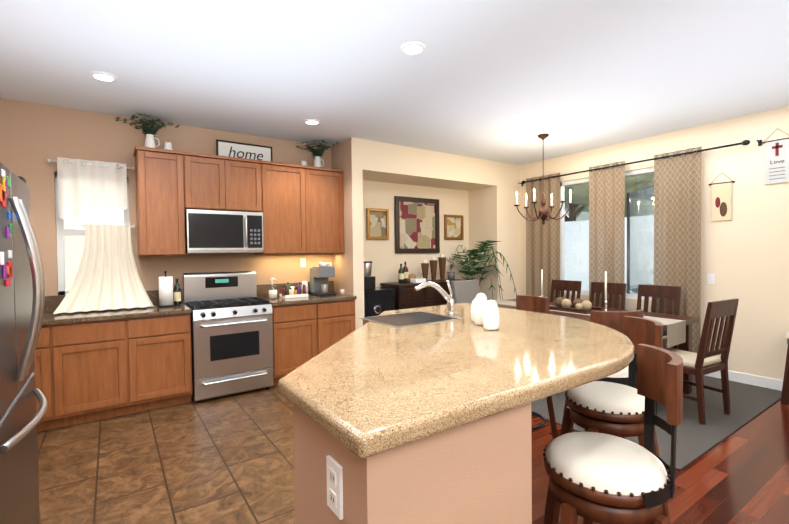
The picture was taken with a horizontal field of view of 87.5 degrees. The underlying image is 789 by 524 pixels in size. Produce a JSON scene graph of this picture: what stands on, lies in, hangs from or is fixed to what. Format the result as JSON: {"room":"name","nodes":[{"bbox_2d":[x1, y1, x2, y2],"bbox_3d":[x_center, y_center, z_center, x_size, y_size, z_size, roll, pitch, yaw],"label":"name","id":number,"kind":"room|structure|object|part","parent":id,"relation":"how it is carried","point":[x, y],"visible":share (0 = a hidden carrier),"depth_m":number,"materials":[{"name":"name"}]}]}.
{"room":"dining room and kitchen","nodes":[
{"label":"dining room and kitchen","id":0,"kind":"room"},
{"bbox_2d":[37,385,294,523],"bbox_3d":[-0.352,1.420,1.764,3.650,0.050,6.900,-2,2,-34],"label":"floor","id":1,"kind":"structure","parent":0,"point":[227,459],"depth_m":2.80,"materials":[{"name":"brown tile"}]},
{"bbox_2d":[0,162,47,523],"bbox_3d":[-1.729,0.507,1.478,0.738,1.780,0.910,-2,2,-34],"label":"fridge","id":2,"kind":"object","parent":1,"relation":"on","point":[22,301],"visible":1,"depth_m":1.62,"materials":[{"name":"grey metal"}]},
{"bbox_2d":[33,281,356,431],"bbox_3d":[-2.023,0.823,4.220,3.392,1.068,0.636,-2,2,-34],"label":"base cabinet","id":3,"kind":"object","parent":1,"relation":"on","point":[93,365],"visible":0.69,"depth_m":3.71,"materials":[{"name":"brown wood"}]},
{"bbox_2d":[158,271,174,306],"bbox_3d":[-2.279,0.265,4.112,0.148,0.354,0.150,-2,2,-34],"label":"paper towel","id":4,"kind":"object","parent":3,"relation":"on","point":[165,290],"visible":1,"depth_m":4.06,"materials":[{"name":"white paper"}]},
{"bbox_2d":[174,278,180,304],"bbox_3d":[-2.215,0.304,4.205,0.066,0.270,0.064,-2,2,-34],"label":"oil bottle","id":5,"kind":"object","parent":3,"relation":"on","point":[177,294],"visible":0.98,"depth_m":4.18,"materials":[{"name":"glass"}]},
{"bbox_2d":[41,281,356,325],"bbox_3d":[-2.028,0.384,4.210,3.392,0.190,0.636,-2,2,-34],"label":"countertop","id":6,"kind":"structure","parent":3,"relation":"on","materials":[{"name":"stone"}]},
{"bbox_2d":[268,277,276,297],"bbox_3d":[-1.399,0.296,4.740,0.104,0.237,0.104,-2,2,-34],"label":"glass jar","id":7,"kind":"object","parent":3,"relation":"on","point":[273,293],"visible":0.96,"depth_m":4.71,"materials":[{"name":"white glass"}]},
{"bbox_2d":[279,282,307,297],"bbox_3d":[-1.193,0.326,4.883,0.280,0.172,0.200,-2,2,-34],"label":"tray","id":8,"kind":"object","parent":3,"relation":"on","point":[292,292],"visible":1,"depth_m":4.85,"materials":[{"name":"white ceramic"}]},
{"bbox_2d":[302,281,307,293],"bbox_3d":[-1.111,0.321,5.108,0.085,0.170,0.083,-2,2,-34],"label":"canister","id":9,"kind":"object","parent":3,"relation":"on","point":[305,283],"visible":0.56,"depth_m":5.08,"materials":[{"name":"white ceramic"}]},
{"bbox_2d":[309,262,335,295],"bbox_3d":[-0.859,0.203,5.085,0.285,0.400,0.320,-2,2,-34],"label":"coffee maker","id":10,"kind":"object","parent":3,"relation":"on","point":[321,273],"visible":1,"depth_m":5.00,"materials":[{"name":"black plastic"}]},
{"bbox_2d":[183,271,272,402],"bbox_3d":[-1.748,0.732,4.347,0.752,1.237,0.705,-2,2,-34],"label":"stove","id":11,"kind":"object","parent":1,"relation":"on","point":[231,335],"visible":0.98,"depth_m":4.16,"materials":[{"name":"silver metal"}]},
{"bbox_2d":[293,408,531,523],"bbox_3d":[0.053,0.880,1.758,1.205,1.020,1.355,-2,2,-34],"label":"kitchen island","id":12,"kind":"object","parent":1,"relation":"on","point":[480,474],"depth_m":1.01,"materials":[{"name":"beige paint"}]},
{"bbox_2d":[278,303,634,463],"bbox_3d":[0.215,0.340,1.877,1.680,0.050,1.450,-2,2,-34],"label":"island countertop","id":13,"kind":"structure","parent":12,"relation":"on","point":[403,379],"depth_m":1.24,"materials":[{"name":"beige stone"}]},
{"bbox_2d":[470,299,474,321],"bbox_3d":[0.432,0.245,2.140,0.084,0.120,0.067,-2,2,-34],"label":"figurine","id":14,"kind":"object","parent":13,"relation":"on","point":[471,310],"visible":0.29,"depth_m":2.12,"materials":[{"name":"white ceramic"}]},
{"bbox_2d":[473,293,486,324],"bbox_3d":[0.428,0.230,2.039,0.084,0.155,0.067,-2,2,-34],"label":"figurine","id":15,"kind":"object","parent":13,"relation":"on","point":[480,302],"visible":0.79,"depth_m":2.01,"materials":[{"name":"white ceramic"}]},
{"bbox_2d":[483,300,498,329],"bbox_3d":[0.447,0.243,1.907,0.084,0.135,0.067,-2,2,-34],"label":"figurine","id":16,"kind":"object","parent":13,"relation":"on","point":[491,316],"visible":1,"depth_m":1.88,"materials":[{"name":"white ceramic"}]},
{"bbox_2d":[0,98,788,379],"bbox_3d":[0.910,-0.050,2.651,6.800,2.820,6.970,-2,2,-34],"label":"wall","id":17,"kind":"structure","parent":0,"point":[745,255],"depth_m":4.56,"materials":[{"name":"beige paint"}]},
{"bbox_2d":[55,172,129,294],"bbox_3d":[-2.950,-0.263,4.062,0.580,1.170,0.070,-2,2,-34],"label":"kitchen window","id":18,"kind":"structure","parent":17,"relation":"in","point":[62,232],"depth_m":3.90,"materials":[{"name":"white paint"}]},
{"bbox_2d":[47,157,153,313],"bbox_3d":[-2.750,-0.261,3.882,0.793,1.400,0.345,-2,2,-34],"label":"curtains","id":19,"kind":"object","parent":17,"relation":"attached to","point":[107,276],"visible":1,"depth_m":3.92,"materials":[{"name":"white fabric"},{"name":"stainless steel"}]},
{"bbox_3d":[-2.876,-0.636,3.948,0.677,0.608,0.084,-2,2,-34],"label":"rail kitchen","id":20,"kind":"part","parent":19,"relation":"part of","materials":[{"name":"white fabric"}]},
{"bbox_2d":[133,146,192,255],"bbox_3d":[-2.329,-0.582,4.166,0.456,1.030,0.345,-2,2,-34],"label":"upper cabinet","id":21,"kind":"object","parent":17,"relation":"attached to","point":[164,177],"depth_m":4.02,"materials":[{"name":"brown wood"}]},
{"bbox_2d":[115,113,179,147],"bbox_3d":[-2.433,-1.266,4.082,0.561,0.339,0.335,-2,2,-34],"label":"potted plant","id":22,"kind":"object","parent":21,"relation":"on","point":[149,132],"visible":0.98,"depth_m":4.06,"materials":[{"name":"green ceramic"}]},
{"bbox_2d":[164,141,172,149],"bbox_3d":[-2.308,-1.167,4.204,0.080,0.133,0.062,-2,2,-34],"label":"owl","id":23,"kind":"object","parent":21,"relation":"on","point":[168,145],"visible":0.69,"depth_m":4.18,"materials":[{"name":"white ceramic"}]},
{"bbox_2d":[193,153,232,210],"bbox_3d":[-2.012,-0.826,4.379,0.442,0.560,0.345,-2,2,-34],"label":"upper cabinet","id":24,"kind":"object","parent":17,"relation":"attached to","point":[212,174],"depth_m":4.27,"materials":[{"name":"brown wood"}]},
{"bbox_2d":[185,209,263,252],"bbox_3d":[-1.845,-0.317,4.446,0.752,0.435,0.435,-2,2,-34],"label":"microwave","id":25,"kind":"object","parent":24,"relation":"attached to","point":[210,231],"visible":0.98,"depth_m":4.28,"materials":[{"name":"silver metal"}]},
{"bbox_2d":[216,139,272,161],"bbox_3d":[-1.708,-1.238,4.724,0.620,0.238,0.020,-2,2,-34],"label":"home sign","id":26,"kind":"object","parent":24,"relation":"on","point":[223,147],"visible":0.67,"depth_m":4.70,"materials":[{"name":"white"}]},
{"bbox_2d":[233,157,264,213],"bbox_3d":[-1.741,-0.833,4.566,0.442,0.560,0.345,-2,2,-34],"label":"upper cabinet","id":27,"kind":"object","parent":17,"relation":"attached to","point":[248,174],"depth_m":4.48,"materials":[{"name":"brown wood"}]},
{"bbox_2d":[254,161,312,253],"bbox_3d":[-1.350,-0.609,4.837,0.623,1.030,0.345,-2,2,-34],"label":"upper cabinet","id":28,"kind":"object","parent":17,"relation":"attached to","point":[300,208],"depth_m":4.73,"materials":[{"name":"brown wood"}]},
{"bbox_2d":[296,140,337,166],"bbox_3d":[-0.946,-1.305,5.045,0.484,0.339,0.432,-2,2,-34],"label":"potted plant","id":29,"kind":"object","parent":28,"relation":"on","point":[317,153],"visible":1,"depth_m":5.07,"materials":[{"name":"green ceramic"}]},
{"bbox_2d":[300,258,305,266],"bbox_3d":[-1.150,0.009,5.189,0.070,0.115,0.008,-2,2,-34],"label":"electrical outlet","id":30,"kind":"object","parent":17,"relation":"attached to","point":[302,262],"depth_m":5.18,"materials":[{"name":"white paint"}]},
{"bbox_2d":[313,166,343,253],"bbox_3d":[-0.955,-0.619,5.108,0.563,1.030,0.345,-2,2,-34],"label":"upper cabinet","id":31,"kind":"object","parent":17,"relation":"attached to","point":[328,200],"depth_m":5.01,"materials":[{"name":"brown wood"}]},
{"bbox_2d":[366,208,388,239],"bbox_3d":[-0.237,-0.540,5.878,0.360,0.440,0.035,-2,2,-34],"label":"picture","id":32,"kind":"object","parent":17,"relation":"attached to","point":[377,224],"visible":1,"depth_m":5.88,"materials":[{"name":"gold metal"}]},
{"bbox_2d":[394,196,439,252],"bbox_3d":[0.356,-0.556,6.285,0.840,0.840,0.035,-2,2,-34],"label":"picture","id":33,"kind":"object","parent":17,"relation":"attached to","point":[417,226],"visible":0.98,"depth_m":6.27,"materials":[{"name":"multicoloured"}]},
{"bbox_2d":[444,214,463,239],"bbox_3d":[0.966,-0.563,6.704,0.400,0.400,0.035,-2,2,-34],"label":"picture","id":34,"kind":"object","parent":17,"relation":"attached to","point":[453,227],"visible":1,"depth_m":6.70,"materials":[{"name":"gold metal"}]},
{"bbox_2d":[560,167,653,299],"bbox_3d":[2.924,-0.355,5.600,0.070,1.650,1.500,-2,2,-34],"label":"dining room window","id":35,"kind":"structure","parent":17,"relation":"in","point":[563,224],"depth_m":5.92,"materials":[{"name":"white paint"}]},
{"bbox_2d":[518,140,761,352],"bbox_3d":[2.869,-0.026,5.434,0.121,2.540,2.990,-2,2,-34],"label":"curtains","id":36,"kind":"object","parent":17,"relation":"attached to","point":[677,215],"visible":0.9,"depth_m":5.29,"materials":[{"name":"brown fabric"}]},
{"bbox_3d":[2.855,-1.239,5.406,0.121,0.068,2.990,-2,2,-34],"label":"rod dining","id":37,"kind":"part","parent":36,"relation":"part of","materials":[{"name":"black metal"}]},
{"bbox_2d":[707,273,714,283],"bbox_3d":[3.523,0.186,4.588,0.010,0.116,0.070,-2,2,-34],"label":"light switch","id":38,"kind":"object","parent":17,"relation":"attached to","point":[710,278],"visible":1,"depth_m":4.59,"materials":[{"name":"white paint"}]},
{"bbox_2d":[709,173,734,220],"bbox_3d":[3.559,-0.714,4.490,0.019,0.522,0.230,-2,2,-34],"label":"sign","id":39,"kind":"object","parent":17,"relation":"attached to","point":[721,201],"visible":1,"depth_m":4.49,"materials":[{"name":"beige"}]},
{"bbox_2d":[705,370,782,390],"bbox_3d":[3.773,1.236,4.260,0.018,0.110,6.050,-2,2,-34],"label":"baseboard","id":40,"kind":"structure","parent":17,"relation":"attached to","point":[766,382],"depth_m":4.29,"materials":[{"name":"white paint"}]},
{"bbox_2d":[762,129,788,183],"bbox_3d":[3.813,-1.058,4.108,0.018,0.542,0.240,-2,2,-34],"label":"love sign","id":41,"kind":"object","parent":17,"relation":"attached to","point":[777,150],"visible":1,"depth_m":4.11,"materials":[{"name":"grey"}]},
{"bbox_2d":[0,0,788,165],"bbox_3d":[0.893,-1.510,2.618,6.800,0.100,6.970,-2,2,-34],"label":"ceiling","id":42,"kind":"structure","parent":0,"point":[506,81],"depth_m":3.08,"materials":[{"name":"white paint"}]},
{"bbox_2d":[89,71,116,81],"bbox_3d":[-2.248,-1.429,3.186,0.180,0.013,0.180,-2,2,-34],"label":"recessed light","id":43,"kind":"object","parent":42,"relation":"in","point":[103,76],"visible":1,"depth_m":3.17,"materials":[{"name":"white"}]},
{"bbox_2d":[303,119,320,124],"bbox_3d":[-0.868,-1.471,4.339,0.180,0.013,0.180,-2,2,-34],"label":"recessed light","id":44,"kind":"object","parent":42,"relation":"in","point":[311,121],"visible":0.96,"depth_m":4.31,"materials":[{"name":"white"}]},
{"bbox_2d":[400,41,425,54],"bbox_3d":[0.126,-1.447,2.802,0.180,0.013,0.180,-2,2,-34],"label":"recessed light","id":45,"kind":"object","parent":42,"relation":"in","point":[413,48],"visible":1,"depth_m":2.79,"materials":[{"name":"white"}]},
{"bbox_2d":[514,134,573,224],"bbox_3d":[1.789,-0.985,4.958,0.660,1.074,0.673,-2,2,-34],"label":"chandelier","id":46,"kind":"object","parent":42,"relation":"hanging from","point":[543,214],"visible":1,"depth_m":4.94,"materials":[{"name":"brown metal"}]},
{"bbox_2d":[531,399,788,523],"bbox_3d":[1.937,1.357,3.377,4.350,0.050,6.970,-2,2,-34],"label":"floor","id":47,"kind":"structure","parent":0,"point":[740,475],"depth_m":2.57,"materials":[{"name":"brown wood"}]},
{"bbox_2d":[364,287,395,316],"bbox_3d":[-0.288,0.833,5.529,0.480,0.948,0.450,-2,2,-34],"label":"cart","id":48,"kind":"object","parent":47,"relation":"on","point":[378,301],"visible":0.29,"depth_m":5.34,"materials":[{"name":"black"}]},
{"bbox_2d":[364,261,375,289],"bbox_3d":[-0.367,0.175,5.459,0.160,0.368,0.180,-2,2,-34],"label":"coffee grinder","id":49,"kind":"object","parent":48,"relation":"on","point":[369,281],"visible":0.71,"depth_m":5.39,"materials":[{"name":"black"}]},
{"bbox_2d":[380,279,459,309],"bbox_3d":[0.479,0.786,6.088,1.320,0.998,0.477,-2,2,-34],"label":"buffet","id":50,"kind":"object","parent":47,"relation":"on","point":[407,296],"visible":0.33,"depth_m":5.73,"materials":[{"name":"brown wood"}]},
{"bbox_2d":[398,264,403,282],"bbox_3d":[0.094,0.161,5.812,0.087,0.270,0.085,-2,2,-34],"label":"bottle","id":51,"kind":"object","parent":50,"relation":"on","point":[401,275],"visible":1,"depth_m":5.78,"materials":[{"name":"green glass"}]},
{"bbox_2d":[403,261,407,282],"bbox_3d":[0.156,0.143,5.915,0.087,0.300,0.085,-2,2,-34],"label":"bottle","id":52,"kind":"object","parent":50,"relation":"on","point":[405,268],"visible":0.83,"depth_m":5.88,"materials":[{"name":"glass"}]},
{"bbox_2d":[408,274,415,280],"bbox_3d":[0.253,0.231,6.043,0.144,0.120,0.108,-2,2,-34],"label":"basket","id":53,"kind":"object","parent":50,"relation":"on","point":[411,276],"visible":0.58,"depth_m":6.00,"materials":[{"name":"brown wicker"}]},
{"bbox_2d":[410,278,425,282],"bbox_3d":[0.336,0.263,5.870,0.180,0.058,0.140,-2,2,-34],"label":"box","id":54,"kind":"object","parent":50,"relation":"on","point":[417,280],"visible":0.9,"depth_m":5.83,"materials":[{"name":"white ceramic"}]},
{"bbox_2d":[421,260,428,281],"bbox_3d":[0.446,0.128,6.005,0.089,0.320,0.089,-2,2,-34],"label":"candle holder","id":55,"kind":"object","parent":50,"relation":"on","point":[425,266],"visible":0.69,"depth_m":5.98,"materials":[{"name":"brown wood"}]},
{"bbox_2d":[429,257,437,280],"bbox_3d":[0.578,0.104,6.095,0.090,0.360,0.090,-2,2,-34],"label":"candle holder","id":56,"kind":"object","parent":50,"relation":"on","point":[433,261],"visible":0.98,"depth_m":6.07,"materials":[{"name":"brown wood"}]},
{"bbox_2d":[438,254,445,280],"bbox_3d":[0.718,0.080,6.191,0.090,0.400,0.090,-2,2,-34],"label":"candle holder","id":57,"kind":"object","parent":50,"relation":"on","point":[442,261],"visible":1,"depth_m":6.17,"materials":[{"name":"brown wood"}]},
{"bbox_2d":[446,256,456,279],"bbox_3d":[0.887,0.086,6.385,0.195,0.375,0.223,-2,2,-34],"label":"potted plant","id":58,"kind":"object","parent":50,"relation":"on","point":[451,275],"visible":0.98,"depth_m":6.35,"materials":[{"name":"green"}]},
{"bbox_2d":[452,240,516,299],"bbox_3d":[1.260,0.473,6.292,0.674,1.598,1.041,-2,2,-34],"label":"palm plant","id":59,"kind":"object","parent":47,"relation":"on","point":[480,258],"visible":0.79,"depth_m":6.24,"materials":[{"name":"green plant"}]},
{"bbox_2d":[516,295,557,438],"bbox_3d":[0.902,0.808,3.004,0.437,1.091,0.431,-2,2,-34],"label":"bar stool","id":60,"kind":"object","parent":47,"relation":"on","point":[539,304],"visible":0.06,"depth_m":3.02,"materials":[{"name":"brown wood"}]},
{"bbox_2d":[560,310,643,446],"bbox_3d":[1.258,0.815,2.493,0.431,1.091,0.437,-1,1,1],"label":"bar stool","id":61,"kind":"object","parent":47,"relation":"on","point":[612,319],"visible":0.12,"depth_m":2.30,"materials":[{"name":"brown wood"}]},
{"bbox_2d":[543,344,682,523],"bbox_3d":[0.713,0.846,1.404,0.437,1.091,0.431,0,1,14],"label":"bar stool","id":62,"kind":"object","parent":47,"relation":"on","point":[601,478],"visible":1,"depth_m":1.30,"materials":[{"name":"brown wood"}]},
{"bbox_2d":[558,316,670,523],"bbox_3d":[1.041,0.829,2.006,0.437,1.091,0.431,-1,1,1],"label":"bar stool","id":63,"kind":"object","parent":47,"relation":"on","point":[614,409],"visible":0.62,"depth_m":1.91,"materials":[{"name":"brown wood"}]},
{"bbox_2d":[531,375,781,469],"bbox_3d":[2.002,1.298,4.622,2.470,0.009,3.050,-2,2,-34],"label":"rug","id":64,"kind":"object","parent":47,"relation":"on","point":[695,439],"visible":0.21,"depth_m":3.52,"materials":[{"name":"grey carpet"}]},
{"bbox_2d":[451,279,479,303],"bbox_3d":[1.182,0.771,5.771,0.500,1.008,0.627,-2,2,-34],"label":"chair","id":65,"kind":"object","parent":64,"relation":"on","point":[465,291],"visible":0.19,"depth_m":5.90,"materials":[{"name":"beige fabric"}]},
{"bbox_2d":[550,280,581,303],"bbox_3d":[2.236,0.765,5.715,0.525,0.999,0.452,-2,2,-34],"label":"dining chair","id":66,"kind":"object","parent":64,"relation":"on","point":[568,286],"visible":0.29,"depth_m":5.82,"materials":[{"name":"brown wood"}]},
{"bbox_2d":[497,299,699,393],"bbox_3d":[1.948,0.917,4.670,1.050,0.748,2.200,-2,2,-34],"label":"dining table","id":67,"kind":"object","parent":64,"relation":"on","point":[687,346],"visible":0.06,"depth_m":4.06,"materials":[{"name":"brown wood"}]},
{"bbox_2d":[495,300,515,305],"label":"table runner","id":68,"kind":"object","parent":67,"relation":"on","point":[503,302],"depth_m":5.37,"materials":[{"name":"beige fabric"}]},
{"bbox_2d":[550,305,589,315],"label":"table runner","id":69,"kind":"object","parent":67,"relation":"on","point":[550,305],"depth_m":4.44,"materials":[{"name":"beige fabric"}]},
{"bbox_2d":[540,269,543,296],"bbox_3d":[1.759,0.311,4.920,0.090,0.445,0.088,-2,2,-34],"label":"candlestick","id":70,"kind":"object","parent":69,"relation":"on","point":[541,295],"visible":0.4,"depth_m":4.91,"materials":[{"name":"white wax"}]},
{"bbox_2d":[550,297,601,313],"bbox_3d":[1.982,0.471,4.602,0.280,0.135,0.520,-2,2,-34],"label":"centerpiece","id":71,"kind":"object","parent":69,"relation":"on","point":[577,306],"visible":0.98,"depth_m":4.53,"materials":[{"name":"brown wood"}]},
{"bbox_2d":[604,271,607,310],"bbox_3d":[2.195,0.321,4.285,0.090,0.445,0.088,-2,2,-34],"label":"candlestick","id":72,"kind":"object","parent":69,"relation":"on","point":[605,302],"visible":0.69,"depth_m":4.28,"materials":[{"name":"white wax"}]},
{"bbox_2d":[643,316,685,347],"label":"table runner","id":73,"kind":"object","parent":67,"relation":"on","point":[676,332],"depth_m":3.77,"materials":[{"name":"beige fabric"}]},
{"bbox_2d":[590,282,626,309],"bbox_3d":[2.576,0.772,5.220,0.525,0.999,0.452,-2,2,-34],"label":"dining chair","id":74,"kind":"object","parent":64,"relation":"on","point":[598,288],"visible":0.29,"depth_m":5.30,"materials":[{"name":"brown wood"}]},
{"bbox_2d":[636,284,680,348],"bbox_3d":[2.915,0.780,4.726,0.525,0.999,0.452,-2,2,-34],"label":"dining chair","id":75,"kind":"object","parent":64,"relation":"on","point":[662,292],"visible":0.23,"depth_m":4.81,"materials":[{"name":"brown wood"}]},
{"bbox_2d":[669,299,738,424],"bbox_3d":[2.581,0.809,3.602,0.452,0.999,0.525,-1,1,-28],"label":"chair","id":76,"kind":"object","parent":64,"relation":"on","point":[704,360],"visible":0.73,"depth_m":3.42,"materials":[{"name":"brown wood"}]},
{"bbox_3d":[2.558,0.848,3.647,0.420,0.042,0.405,-1,1,-28],"label":"seat","id":77,"kind":"part","parent":76,"relation":"part of","materials":[{"name":"beige fabric"}]},
{"bbox_2d":[780,332,788,404],"bbox_3d":[3.804,0.970,3.725,0.396,0.665,0.396,-2,2,-34],"label":"stool","id":78,"kind":"object","parent":47,"relation":"on","point":[785,395],"visible":1,"depth_m":3.76,"materials":[{"name":"brown wood"}]},
{"label":"outside","id":79,"kind":"structure","parent":0,"visible":0},
{"bbox_3d":[6.036,1.359,8.939,34.000,0.100,26.000,-2,2,-34],"label":"ground","id":80,"kind":"structure","parent":79,"visible":0},
{"bbox_2d":[64,207,123,290],"bbox_3d":[-7.068,-1.425,9.363,9.600,5.750,4.400,-2,2,-34],"label":"house","id":81,"kind":"structure","parent":80,"relation":"on","point":[110,214],"depth_m":7.89,"materials":[{"name":"beige paint"}]},
{"bbox_2d":[565,199,588,221],"bbox_3d":[5.489,-2.264,13.039,4.396,6.971,4.947,-2,2,-34],"label":"tree","id":82,"kind":"object","parent":80,"relation":"on","point":[573,212],"depth_m":12.70,"materials":[{"name":"green plant"}]},
{"bbox_2d":[565,215,653,294],"bbox_3d":[7.165,0.108,7.269,0.130,2.450,22.000,-2,2,-34],"label":"fence","id":83,"kind":"object","parent":80,"relation":"on","point":[576,231],"depth_m":10.53,"materials":[{"name":"white"}]},
{"bbox_2d":[565,172,653,216],"bbox_3d":[5.803,-1.591,10.469,4.744,5.735,3.865,-2,2,-34],"label":"tree","id":84,"kind":"object","parent":80,"relation":"on","point":[632,183],"depth_m":9.39,"materials":[{"name":"green plant"}]},
{"bbox_2d":[626,185,653,294],"bbox_3d":[5.278,-0.072,6.274,3.080,2.900,3.080,-2,2,-34],"label":"trampoline","id":85,"kind":"object","parent":80,"relation":"on","point":[642,193],"depth_m":6.90,"materials":[{"name":"grey"}]}
]}

